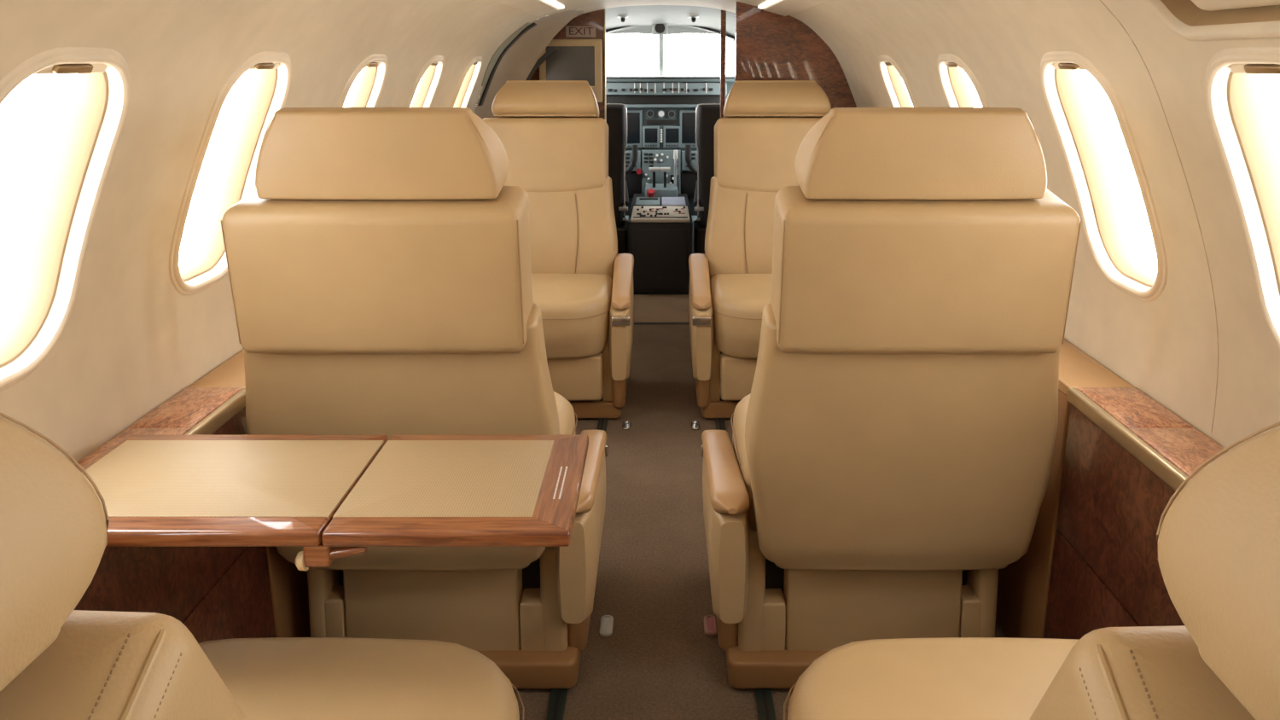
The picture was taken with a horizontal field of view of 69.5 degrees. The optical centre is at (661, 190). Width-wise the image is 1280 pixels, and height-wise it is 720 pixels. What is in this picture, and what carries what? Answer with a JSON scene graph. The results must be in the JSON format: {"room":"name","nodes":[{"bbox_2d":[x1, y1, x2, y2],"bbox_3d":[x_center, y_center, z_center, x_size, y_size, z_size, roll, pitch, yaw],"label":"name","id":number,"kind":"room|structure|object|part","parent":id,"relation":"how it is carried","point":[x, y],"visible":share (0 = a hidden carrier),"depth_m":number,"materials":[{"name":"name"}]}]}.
{"room":"aircraft cabin","nodes":[
{"label":"aircraft cabin","id":0,"kind":"room"},
{"bbox_2d":[0,0,552,464],"bbox_3d":[-0.685,0.303,1.522,0.426,1.434,5.330,0,8,0],"label":"wall","id":1,"kind":"structure","parent":0,"point":[130,342],"depth_m":1.52,"materials":[{"name":"beige plastic"}]},
{"bbox_2d":[0,46,130,391],"bbox_3d":[-0.830,0.046,1.203,0.204,0.460,0.310,0,8,0],"label":"window","id":2,"kind":"structure","parent":1,"relation":"in","point":[101,112],"depth_m":1.32,"materials":[{"name":"plastic"}]},
{"bbox_3d":[-0.751,-0.156,1.175,0.014,0.014,0.070,0,8,0],"label":"shade handle","id":3,"kind":"part","parent":2,"relation":"part of","materials":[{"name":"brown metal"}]},
{"bbox_2d":[168,51,291,295],"bbox_3d":[-0.830,-0.034,1.770,0.204,0.460,0.310,0,8,0],"label":"window","id":4,"kind":"structure","parent":1,"relation":"in","point":[270,94],"depth_m":1.85,"materials":[{"name":"plastic"}]},
{"bbox_3d":[-0.751,-0.235,1.741,0.014,0.014,0.070,0,8,0],"label":"shade handle","id":5,"kind":"part","parent":4,"relation":"part of","materials":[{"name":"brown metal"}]},
{"bbox_2d":[337,53,388,107],"bbox_3d":[-0.830,-0.125,2.418,0.204,0.460,0.310,0,8,0],"label":"window","id":6,"kind":"structure","parent":1,"relation":"in","point":[375,66],"depth_m":2.51,"materials":[{"name":"plastic"}]},
{"bbox_3d":[-0.751,-0.326,2.390,0.014,0.014,0.070,0,8,0],"label":"shade handle","id":7,"kind":"part","parent":6,"relation":"part of","materials":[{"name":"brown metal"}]},
{"bbox_2d":[405,55,444,107],"bbox_3d":[-0.830,-0.216,3.065,0.204,0.460,0.310,0,8,0],"label":"window","id":8,"kind":"structure","parent":1,"relation":"in","point":[430,74],"depth_m":3.16,"materials":[{"name":"plastic"}]},
{"bbox_3d":[-0.751,-0.417,3.037,0.014,0.014,0.070,0,8,0],"label":"shade handle","id":9,"kind":"part","parent":8,"relation":"part of","materials":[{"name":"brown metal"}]},
{"bbox_2d":[449,56,482,107],"bbox_3d":[-0.830,-0.309,3.728,0.204,0.460,0.310,0,8,0],"label":"window","id":10,"kind":"structure","parent":1,"relation":"in","point":[466,85],"depth_m":3.83,"materials":[{"name":"plastic"}]},
{"bbox_2d":[529,9,604,119],"bbox_3d":[-0.590,-0.157,4.643,0.615,1.479,0.040,0,8,0],"label":"wall","id":11,"kind":"structure","parent":0,"point":[596,18],"depth_m":4.54,"materials":[{"name":"brown wood"}]},
{"bbox_2d":[473,2,599,119],"bbox_3d":[-0.508,-0.124,4.335,0.780,1.500,0.580,0,8,0],"label":"door","id":12,"kind":"structure","parent":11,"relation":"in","point":[517,57],"depth_m":4.25,"materials":[{"name":"beige plastic"}]},
{"bbox_3d":[-0.685,-0.598,4.059,0.217,0.278,0.165,0,8,0],"label":"edge panel","id":13,"kind":"part","parent":12,"relation":"part of","materials":[{"name":"beige plastic"}]},
{"bbox_2d":[538,39,602,102],"bbox_3d":[-0.448,-0.588,4.542,0.311,0.310,0.036,0,8,0],"label":"wall monitor","id":14,"kind":"object","parent":11,"relation":"attached to","point":[574,59],"visible":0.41,"depth_m":4.53,"materials":[{"name":"grey glass"}]},
{"bbox_2d":[565,25,596,37],"bbox_3d":[-0.395,-0.779,4.528,0.148,0.054,0.016,0,8,0],"label":"exit sign","id":15,"kind":"object","parent":11,"relation":"attached to","point":[571,31],"visible":1,"depth_m":4.52,"materials":[{"name":"beige plastic"}]},
{"bbox_2d":[593,5,661,30],"bbox_3d":[-0.373,-0.248,5.199,0.747,1.503,1.195,0,8,0],"label":"wall","id":16,"kind":"structure","parent":0,"point":[641,14],"depth_m":5.00,"materials":[{"name":"white plastic"}]},
{"bbox_2d":[603,8,606,122],"bbox_3d":[-0.280,-0.163,4.640,0.007,1.479,0.045,0,8,0],"label":"trim","id":17,"kind":"structure","parent":16,"relation":"attached to","point":[604,10],"depth_m":4.55,"materials":[{"name":"brown wood"}]},
{"bbox_2d":[617,13,628,22],"bbox_3d":[-0.205,-0.921,4.920,0.056,0.049,0.055,0,8,0],"label":"light","id":18,"kind":"object","parent":16,"relation":"attached to","point":[624,16],"visible":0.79,"depth_m":4.90,"materials":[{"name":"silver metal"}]},
{"bbox_2d":[651,23,667,34],"bbox_3d":[-0.008,-0.973,5.465,0.100,0.095,0.066,0,8,0],"label":"standby compass","id":19,"kind":"object","parent":16,"relation":"attached to","point":[657,28],"visible":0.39,"depth_m":5.44,"materials":[{"name":"black plastic"}]},
{"bbox_2d":[605,75,734,215],"bbox_3d":[0.000,-0.294,5.770,1.320,0.836,0.730,0,8,0],"label":"panel","id":20,"kind":"object","parent":16,"relation":"attached to","point":[660,108],"visible":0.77,"depth_m":5.49,"materials":[{"name":"black plastic"}]},
{"bbox_2d":[625,144,637,175],"bbox_3d":[-0.310,0.097,5.450,0.345,0.742,0.120,0,8,0],"label":"yoke","id":21,"kind":"object","parent":20,"relation":"attached to","point":[634,147],"visible":0.18,"depth_m":5.36,"materials":[{"name":"black plastic"}]},
{"bbox_3d":[-0.239,-0.370,5.488,0.224,0.183,0.008,0,8,0],"label":"display glass","id":22,"kind":"part","parent":20,"relation":"part of","materials":[{"name":"black glass"}]},
{"bbox_3d":[-0.132,-0.113,5.508,0.036,0.034,0.040,0,8,0],"label":"red handle","id":23,"kind":"part","parent":20,"relation":"part of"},
{"bbox_3d":[-0.061,-0.325,5.495,0.076,0.087,0.008,0,8,0],"label":"display glass","id":24,"kind":"part","parent":20,"relation":"part of","materials":[{"name":"black glass"}]},
{"bbox_2d":[605,95,726,104],"bbox_3d":[0.000,-0.534,5.464,0.764,0.056,0.030,0,8,0],"label":"shelf","id":25,"kind":"object","parent":20,"relation":"attached to","point":[609,99],"depth_m":5.45,"materials":[{"name":"black plastic"}]},
{"bbox_3d":[0.000,-0.598,5.425,0.764,0.071,0.090,0,8,0],"label":"guidance panel","id":26,"kind":"part","parent":20,"relation":"part of","materials":[{"name":"grey metal"}]},
{"bbox_3d":[0.065,-0.325,5.495,0.079,0.087,0.008,0,8,0],"label":"display glass","id":27,"kind":"part","parent":20,"relation":"part of","materials":[{"name":"black glass"}]},
{"bbox_3d":[0.239,-0.370,5.488,0.234,0.183,0.008,0,8,0],"label":"display glass","id":28,"kind":"part","parent":20,"relation":"part of","materials":[{"name":"black glass"}]},
{"bbox_2d":[605,25,735,39],"bbox_3d":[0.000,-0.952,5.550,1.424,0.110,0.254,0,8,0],"label":"trim","id":29,"kind":"structure","parent":16,"relation":"attached to","point":[637,31],"depth_m":5.61,"materials":[{"name":"grey plastic"}]},
{"bbox_2d":[552,0,767,13],"bbox_3d":[0.000,-0.472,1.650,0.944,0.065,5.800,0,8,0],"label":"ceiling","id":30,"kind":"structure","parent":0,"point":[727,5],"depth_m":4.17,"materials":[{"name":"white plastic"}]},
{"bbox_2d":[493,0,564,16],"bbox_3d":[-0.455,-0.392,1.333,0.121,0.043,4.950,0,8,0],"label":"ceiling light","id":31,"kind":"object","parent":30,"relation":"attached to","point":[537,8],"visible":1,"depth_m":3.34,"materials":[{"name":"white plastic"}]},
{"bbox_2d":[757,0,829,16],"bbox_3d":[0.455,-0.392,1.333,0.121,0.043,4.950,0,8,0],"label":"ceiling light","id":32,"kind":"object","parent":30,"relation":"attached to","point":[784,8],"visible":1,"depth_m":3.34,"materials":[{"name":"white plastic"}]},
{"bbox_2d":[661,5,735,42],"bbox_3d":[0.373,-0.248,5.199,0.747,1.503,1.195,0,8,0],"label":"wall","id":33,"kind":"structure","parent":0,"point":[709,18],"depth_m":5.01,"materials":[{"name":"white plastic"}]},
{"bbox_2d":[658,34,663,75],"bbox_3d":[0.000,-0.872,5.920,0.032,0.367,0.583,0,8,0],"label":"trim","id":34,"kind":"structure","parent":33,"relation":"attached to","point":[660,36],"depth_m":5.90,"materials":[{"name":"grey metal"}]},
{"bbox_2d":[688,13,698,22],"bbox_3d":[0.172,-0.921,4.920,0.056,0.049,0.055,0,8,0],"label":"outlet","id":35,"kind":"object","parent":33,"relation":"attached to","point":[693,16],"visible":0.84,"depth_m":4.90,"materials":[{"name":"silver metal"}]},
{"bbox_2d":[719,9,726,118],"bbox_3d":[0.305,-0.165,4.637,0.025,1.484,0.030,0,8,0],"label":"trim","id":36,"kind":"structure","parent":33,"relation":"attached to","point":[723,20],"depth_m":4.55,"materials":[{"name":"brown wood"}]},
{"bbox_2d":[513,293,1006,719],"bbox_3d":[0.000,0.836,3.046,1.640,0.056,8.200,0,8,0],"label":"floor","id":37,"kind":"structure","parent":0,"point":[658,661],"depth_m":2.26,"materials":[{"name":"beige carpet"}]},
{"bbox_2d":[73,349,310,643],"bbox_3d":[-0.817,0.718,1.449,0.148,0.615,5.050,0,8,0],"label":"ledge","id":38,"kind":"object","parent":37,"relation":"on","point":[217,593],"visible":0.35,"depth_m":1.59,"materials":[{"name":"brown wood"}]},
{"bbox_3d":[-0.781,0.719,0.338,0.039,0.251,2.850,0,8,0],"label":"veneer panel","id":39,"kind":"part","parent":38,"relation":"part of","materials":[{"name":"brown wood"}]},
{"bbox_3d":[-0.767,1.012,0.380,0.043,0.331,2.850,0,8,0],"label":"veneer panel","id":40,"kind":"part","parent":38,"relation":"part of","materials":[{"name":"brown wood"}]},
{"bbox_3d":[-0.772,0.531,2.863,0.058,0.592,2.197,0,8,0],"label":"leather panel","id":41,"kind":"part","parent":38,"relation":"part of","materials":[{"name":"beige leather"}]},
{"bbox_2d":[79,434,588,570],"bbox_3d":[-0.476,0.433,1.304,0.724,0.059,0.307,0,8,0],"label":"folding table","id":42,"kind":"object","parent":38,"relation":"attached to","point":[332,497],"visible":1,"depth_m":1.26,"materials":[{"name":"brown wood"}]},
{"bbox_3d":[-0.456,0.470,1.169,0.015,0.025,0.025,0,8,0],"label":"latch knob","id":43,"kind":"part","parent":42,"relation":"part of","materials":[{"name":"beige plastic"}]},
{"bbox_3d":[-0.414,0.463,1.169,0.080,0.026,0.015,0,8,0],"label":"latch lever","id":44,"kind":"part","parent":42,"relation":"part of","materials":[{"name":"brown wood"}]},
{"bbox_3d":[-0.141,0.407,1.301,0.050,0.004,0.301,0,8,0],"label":"rail","id":45,"kind":"part","parent":42,"relation":"part of","materials":[{"name":"brown wood"}]},
{"bbox_2d":[0,412,524,719],"bbox_3d":[-0.428,0.552,0.832,0.630,1.119,0.932,0,8,1],"label":"seat","id":46,"kind":"object","parent":37,"relation":"on","point":[58,661],"visible":1,"depth_m":0.42,"materials":[{"name":"beige leather"}]},
{"bbox_2d":[198,637,519,719],"bbox_3d":[-0.457,0.735,1.084,0.556,0.221,0.472,0,8,1],"label":"seat cushion","id":47,"kind":"object","parent":46,"relation":"on","point":[269,678],"depth_m":1.17,"materials":[{"name":"beige leather"}]},
{"bbox_2d":[220,107,608,689],"bbox_3d":[-0.445,0.386,1.919,0.630,1.146,0.733,0,8,0],"label":"seat","id":48,"kind":"object","parent":37,"relation":"on","point":[379,259],"visible":0.77,"depth_m":1.57,"materials":[{"name":"beige leather"}]},
{"bbox_3d":[-0.474,0.467,1.728,0.561,0.533,0.203,0,8,0],"label":"backrest","id":49,"kind":"part","parent":48,"relation":"part of","materials":[{"name":"beige leather"}]},
{"bbox_3d":[-0.456,0.790,1.994,0.345,0.230,0.350,0,8,0],"label":"panel","id":50,"kind":"part","parent":48,"relation":"part of","materials":[{"name":"beige leather"}]},
{"bbox_2d":[553,391,575,434],"bbox_3d":[-0.478,0.596,2.074,0.556,0.221,0.472,0,8,0],"label":"seat cushion","id":51,"kind":"object","parent":48,"relation":"on","point":[566,413],"depth_m":2.10,"materials":[{"name":"beige leather"}]},
{"bbox_3d":[-0.169,0.700,2.002,0.074,0.227,0.490,0,8,0],"label":"armrest","id":52,"kind":"part","parent":48,"relation":"part of","materials":[{"name":"beige leather"}]},
{"bbox_2d":[482,80,634,418],"bbox_3d":[-0.419,0.186,3.342,0.630,1.146,0.733,0,8,0],"label":"seat","id":53,"kind":"object","parent":37,"relation":"on","point":[553,136],"visible":0.72,"depth_m":3.48,"materials":[{"name":"beige leather"}]},
{"bbox_3d":[-0.449,0.211,3.548,0.561,0.533,0.203,0,8,0],"label":"backrest","id":54,"kind":"part","parent":53,"relation":"part of","materials":[{"name":"beige leather"}]},
{"bbox_2d":[531,273,612,359],"bbox_3d":[-0.452,0.430,3.251,0.556,0.221,0.472,0,8,0],"label":"seat cushion","id":55,"kind":"object","parent":53,"relation":"on","point":[577,309],"depth_m":3.07,"materials":[{"name":"beige leather"}]},
{"bbox_3d":[-0.143,0.464,3.342,0.074,0.320,0.490,0,8,0],"label":"armrest","id":56,"kind":"part","parent":53,"relation":"part of","materials":[{"name":"beige leather"}]},
{"bbox_2d":[546,418,608,719],"bbox_3d":[-0.200,1.025,1.507,0.032,0.010,4.900,0,8,0],"label":"track","id":57,"kind":"object","parent":37,"relation":"on","point":[558,697],"visible":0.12,"depth_m":1.77,"materials":[{"name":"black plastic"}]},
{"bbox_2d":[599,615,613,636],"bbox_3d":[-0.120,0.954,2.019,0.028,0.008,0.068,0,8,0],"label":"floor fitting","id":58,"kind":"object","parent":37,"relation":"on","point":[607,621],"visible":1,"depth_m":2.01,"materials":[{"name":"grey plastic"}]},
{"bbox_2d":[606,103,628,253],"bbox_3d":[-0.417,-0.003,5.231,0.485,0.998,0.600,0,8,0],"label":"seat","id":59,"kind":"object","parent":37,"relation":"on","point":[616,113],"visible":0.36,"depth_m":4.96,"materials":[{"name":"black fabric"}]},
{"bbox_3d":[-0.425,-0.129,5.011,0.470,0.680,0.124,0,8,0],"label":"backrest","id":60,"kind":"part","parent":59,"relation":"part of","materials":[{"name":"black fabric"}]},
{"bbox_3d":[-0.413,0.348,5.144,0.464,0.322,0.270,0,8,0],"label":"frame","id":61,"kind":"part","parent":59,"relation":"part of","materials":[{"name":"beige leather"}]},
{"bbox_2d":[621,210,625,226],"bbox_3d":[-0.425,0.145,5.150,0.440,0.140,0.240,0,8,0],"label":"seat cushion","id":62,"kind":"object","parent":59,"relation":"on","point":[623,223],"depth_m":5.06,"materials":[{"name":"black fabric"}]},
{"bbox_3d":[-0.204,0.014,5.120,0.038,0.119,0.271,-1,8,-5],"label":"armrest","id":63,"kind":"part","parent":59,"relation":"part of","materials":[{"name":"grey metal"}]},
{"bbox_2d":[622,420,630,430],"bbox_3d":[-0.119,0.798,3.127,0.028,0.008,0.068,0,8,0],"label":"floor fitting","id":64,"kind":"object","parent":37,"relation":"on","point":[625,424],"visible":1,"depth_m":3.12,"materials":[{"name":"silver metal"}]},
{"bbox_2d":[627,150,692,293],"bbox_3d":[-0.006,0.151,5.168,0.344,0.710,0.707,0,8,0],"label":"pedestal","id":65,"kind":"object","parent":37,"relation":"on","point":[660,224],"visible":1,"depth_m":4.85,"materials":[{"name":"black plastic"}]},
{"bbox_3d":[-0.075,0.072,5.213,0.140,0.039,0.195,0,8,0],"label":"radio panel","id":66,"kind":"part","parent":65,"relation":"part of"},
{"bbox_3d":[-0.059,0.018,5.294,0.042,0.051,0.053,0,8,0],"label":"red trim knob","id":67,"kind":"part","parent":65,"relation":"part of","materials":[{"name":"red plastic"}]},
{"bbox_3d":[-0.042,-0.048,5.335,0.016,0.144,0.055,0,8,0],"label":"throttle lever","id":68,"kind":"part","parent":65,"relation":"part of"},
{"bbox_3d":[-0.005,0.129,4.963,0.310,0.040,0.306,0,8,0],"label":"switch panel","id":69,"kind":"part","parent":65,"relation":"part of","materials":[{"name":"beige plastic"}]},
{"bbox_3d":[-0.006,0.366,4.851,0.288,0.325,0.014,0,8,0],"label":"access panel","id":70,"kind":"part","parent":65,"relation":"part of","materials":[{"name":"black fabric"}]},
{"bbox_3d":[0.022,-0.048,5.335,0.016,0.144,0.055,0,8,0],"label":"throttle lever","id":71,"kind":"part","parent":65,"relation":"part of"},
{"bbox_3d":[0.069,0.072,5.213,0.134,0.039,0.195,0,8,0],"label":"radio panel","id":72,"kind":"part","parent":65,"relation":"part of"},
{"bbox_3d":[0.083,-0.090,5.380,0.018,0.212,0.038,0,8,0],"label":"flap lever","id":73,"kind":"part","parent":65,"relation":"part of","materials":[{"name":"silver metal"}]},
{"bbox_3d":[0.083,-0.207,5.352,0.028,0.052,0.030,0,8,0],"label":"lever knob","id":74,"kind":"part","parent":65,"relation":"part of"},
{"bbox_2d":[633,322,689,324],"bbox_3d":[0.000,0.643,4.348,0.600,0.036,0.023,0,8,0],"label":"trim","id":75,"kind":"structure","parent":37,"relation":"on","point":[633,322],"depth_m":4.33,"materials":[{"name":"metal"}]},
{"bbox_2d":[685,144,697,175],"bbox_3d":[0.310,0.097,5.450,0.345,0.742,0.120,0,8,0],"label":"yoke","id":76,"kind":"object","parent":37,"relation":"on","point":[688,147],"visible":0.22,"depth_m":5.36,"materials":[{"name":"black plastic"}]},
{"bbox_2d":[691,420,699,430],"bbox_3d":[0.116,0.798,3.127,0.028,0.008,0.068,0,8,0],"label":"floor fitting","id":77,"kind":"object","parent":37,"relation":"on","point":[695,424],"visible":1,"depth_m":3.12,"materials":[{"name":"silver metal"}]},
{"bbox_2d":[692,103,720,253],"bbox_3d":[0.417,-0.003,5.231,0.485,0.998,0.600,0,8,0],"label":"seat","id":78,"kind":"object","parent":37,"relation":"on","point":[706,114],"visible":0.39,"depth_m":4.96,"materials":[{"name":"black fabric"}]},
{"bbox_3d":[0.204,0.014,5.120,0.038,0.119,0.271,1,8,5],"label":"armrest","id":79,"kind":"part","parent":78,"relation":"part of","materials":[{"name":"grey metal"}]},
{"bbox_2d":[697,210,701,226],"bbox_3d":[0.425,0.145,5.150,0.440,0.140,0.240,0,8,0],"label":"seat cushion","id":80,"kind":"object","parent":78,"relation":"on","point":[699,223],"depth_m":5.06,"materials":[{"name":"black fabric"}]},
{"bbox_3d":[0.413,0.348,5.144,0.464,0.322,0.270,0,8,0],"label":"frame","id":81,"kind":"part","parent":78,"relation":"part of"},
{"bbox_3d":[0.425,-0.129,5.011,0.470,0.680,0.124,0,8,0],"label":"backrest","id":82,"kind":"part","parent":78,"relation":"part of","materials":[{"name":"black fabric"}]},
{"bbox_2d":[704,615,717,636],"bbox_3d":[0.108,0.954,2.019,0.028,0.008,0.068,0,8,0],"label":"floor fitting","id":83,"kind":"object","parent":37,"relation":"on","point":[710,622],"visible":1,"depth_m":2.01,"materials":[{"name":"pink plastic"}]},
{"bbox_2d":[714,418,776,719],"bbox_3d":[0.200,1.025,1.507,0.032,0.010,4.900,0,8,0],"label":"track","id":84,"kind":"object","parent":37,"relation":"on","point":[764,697],"visible":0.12,"depth_m":1.77,"materials":[{"name":"black plastic"}]},
{"bbox_2d":[688,80,831,418],"bbox_3d":[0.419,0.186,3.342,0.630,1.146,0.733,0,8,0],"label":"seat","id":85,"kind":"object","parent":37,"relation":"on","point":[763,127],"visible":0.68,"depth_m":3.48,"materials":[{"name":"beige leather"}]},
{"bbox_3d":[0.143,0.464,3.342,0.074,0.320,0.490,0,8,0],"label":"armrest","id":86,"kind":"part","parent":85,"relation":"part of","materials":[{"name":"beige leather"}]},
{"bbox_2d":[709,273,772,358],"bbox_3d":[0.452,0.430,3.251,0.556,0.221,0.472,0,8,0],"label":"seat cushion","id":87,"kind":"object","parent":85,"relation":"on","point":[737,301],"depth_m":3.09,"materials":[{"name":"beige leather"}]},
{"bbox_3d":[0.449,0.211,3.548,0.561,0.533,0.203,0,8,0],"label":"backrest","id":88,"kind":"part","parent":85,"relation":"part of","materials":[{"name":"beige leather"}]},
{"bbox_2d":[700,107,1081,689],"bbox_3d":[0.411,0.386,1.919,0.630,1.146,0.733,0,8,0],"label":"seat","id":89,"kind":"object","parent":37,"relation":"on","point":[893,436],"visible":0.99,"depth_m":1.64,"materials":[{"name":"beige leather"}]},
{"bbox_3d":[0.135,0.700,2.002,0.074,0.227,0.490,0,8,0],"label":"armrest","id":90,"kind":"part","parent":89,"relation":"part of","materials":[{"name":"beige leather"}]},
{"bbox_2d":[732,393,756,531],"bbox_3d":[0.444,0.596,2.074,0.556,0.221,0.472,0,8,0],"label":"seat cushion","id":91,"kind":"object","parent":89,"relation":"on","point":[740,464],"depth_m":1.96,"materials":[{"name":"beige leather"}]},
{"bbox_3d":[0.421,0.790,1.994,0.345,0.230,0.350,0,8,0],"label":"panel","id":92,"kind":"part","parent":89,"relation":"part of","materials":[{"name":"beige leather"}]},
{"bbox_3d":[0.441,0.467,1.728,0.561,0.533,0.203,0,8,0],"label":"backrest","id":93,"kind":"part","parent":89,"relation":"part of","materials":[{"name":"beige leather"}]},
{"bbox_2d":[783,422,1279,719],"bbox_3d":[0.403,0.556,0.827,0.630,1.113,0.943,0,8,0],"label":"seat","id":94,"kind":"object","parent":37,"relation":"on","point":[1218,539],"visible":1,"depth_m":0.41,"materials":[{"name":"beige leather"}]},
{"bbox_2d":[787,637,1078,719],"bbox_3d":[0.436,0.735,1.084,0.556,0.221,0.472,0,8,0],"label":"seat cushion","id":95,"kind":"object","parent":94,"relation":"on","point":[945,678],"depth_m":1.17,"materials":[{"name":"beige leather"}]},
{"bbox_2d":[995,338,1228,639],"bbox_3d":[0.814,0.718,1.449,0.154,0.615,5.050,0,8,0],"label":"ledge","id":96,"kind":"object","parent":37,"relation":"on","point":[1090,563],"visible":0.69,"depth_m":1.62,"materials":[{"name":"brown wood"}]},
{"bbox_3d":[0.766,0.531,2.863,0.058,0.592,2.197,0,8,0],"label":"leather panel","id":97,"kind":"part","parent":96,"relation":"part of","materials":[{"name":"beige leather"}]},
{"bbox_3d":[0.761,1.012,0.380,0.043,0.331,2.850,0,8,0],"label":"veneer panel","id":98,"kind":"part","parent":96,"relation":"part of","materials":[{"name":"brown wood"}]},
{"bbox_3d":[0.775,0.719,0.338,0.039,0.251,2.850,0,8,0],"label":"veneer panel","id":99,"kind":"part","parent":96,"relation":"part of","materials":[{"name":"brown wood"}]},
{"bbox_2d":[734,1,856,109],"bbox_3d":[0.605,-0.057,3.948,0.586,1.473,0.035,0,8,0],"label":"wall","id":100,"kind":"structure","parent":0,"point":[770,46],"depth_m":3.86,"materials":[{"name":"brown wood"}]},
{"bbox_2d":[789,0,1279,450],"bbox_3d":[0.685,0.270,1.755,0.426,1.434,5.800,0,8,0],"label":"wall","id":101,"kind":"structure","parent":0,"point":[1166,347],"depth_m":1.56,"materials":[{"name":"beige plastic"}]},
{"bbox_2d":[878,55,917,107],"bbox_3d":[0.830,-0.215,3.060,0.204,0.460,0.310,0,8,0],"label":"window","id":102,"kind":"structure","parent":101,"relation":"in","point":[892,74],"depth_m":3.16,"materials":[{"name":"plastic"}]},
{"bbox_3d":[0.751,-0.416,3.031,0.014,0.014,0.070,0,8,0],"label":"shade handle","id":103,"kind":"part","parent":102,"relation":"part of","materials":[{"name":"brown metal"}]},
{"bbox_2d":[936,53,989,107],"bbox_3d":[0.830,-0.122,2.398,0.204,0.460,0.310,0,8,0],"label":"window","id":104,"kind":"structure","parent":101,"relation":"in","point":[950,66],"depth_m":2.49,"materials":[{"name":"plastic"}]},
{"bbox_3d":[0.751,-0.324,2.370,0.014,0.014,0.070,0,8,0],"label":"shade handle","id":105,"kind":"part","parent":104,"relation":"part of","materials":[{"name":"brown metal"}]},
{"bbox_2d":[1040,51,1167,302],"bbox_3d":[0.830,-0.028,1.725,0.204,0.460,0.310,0,8,0],"label":"window","id":106,"kind":"structure","parent":101,"relation":"in","point":[1108,248],"depth_m":1.83,"materials":[{"name":"plastic"}]},
{"bbox_3d":[0.751,-0.229,1.697,0.014,0.014,0.070,0,8,0],"label":"shade handle","id":107,"kind":"part","parent":106,"relation":"part of","materials":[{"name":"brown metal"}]},
{"bbox_2d":[1099,0,1218,432],"bbox_3d":[0.694,-0.001,1.444,0.408,0.801,0.002,0,8,0],"label":"trim","id":108,"kind":"structure","parent":101,"relation":"attached to","point":[1100,0],"depth_m":1.45,"materials":[{"name":"beige plastic"}]},
{"bbox_2d":[1142,0,1279,40],"bbox_3d":[0.645,-0.247,0.892,0.204,0.189,0.771,0,8,0],"label":"panel","id":109,"kind":"object","parent":101,"relation":"attached to","point":[1190,20],"visible":1,"depth_m":1.18,"materials":[{"name":"beige plastic"}]},
{"bbox_3d":[0.663,-0.261,0.896,0.150,0.139,0.647,0,8,0],"label":"plate","id":110,"kind":"part","parent":109,"relation":"part of","materials":[{"name":"beige plastic"}]},
{"bbox_2d":[1204,46,1279,349],"bbox_3d":[0.830,0.050,1.173,0.204,0.460,0.310,0,8,0],"label":"window","id":111,"kind":"structure","parent":101,"relation":"in","point":[1237,125],"depth_m":1.29,"materials":[{"name":"plastic"}]},
{"bbox_3d":[0.751,-0.151,1.145,0.014,0.014,0.070,0,8,0],"label":"shade handle","id":112,"kind":"part","parent":111,"relation":"part of","materials":[{"name":"brown metal"}]}
]}

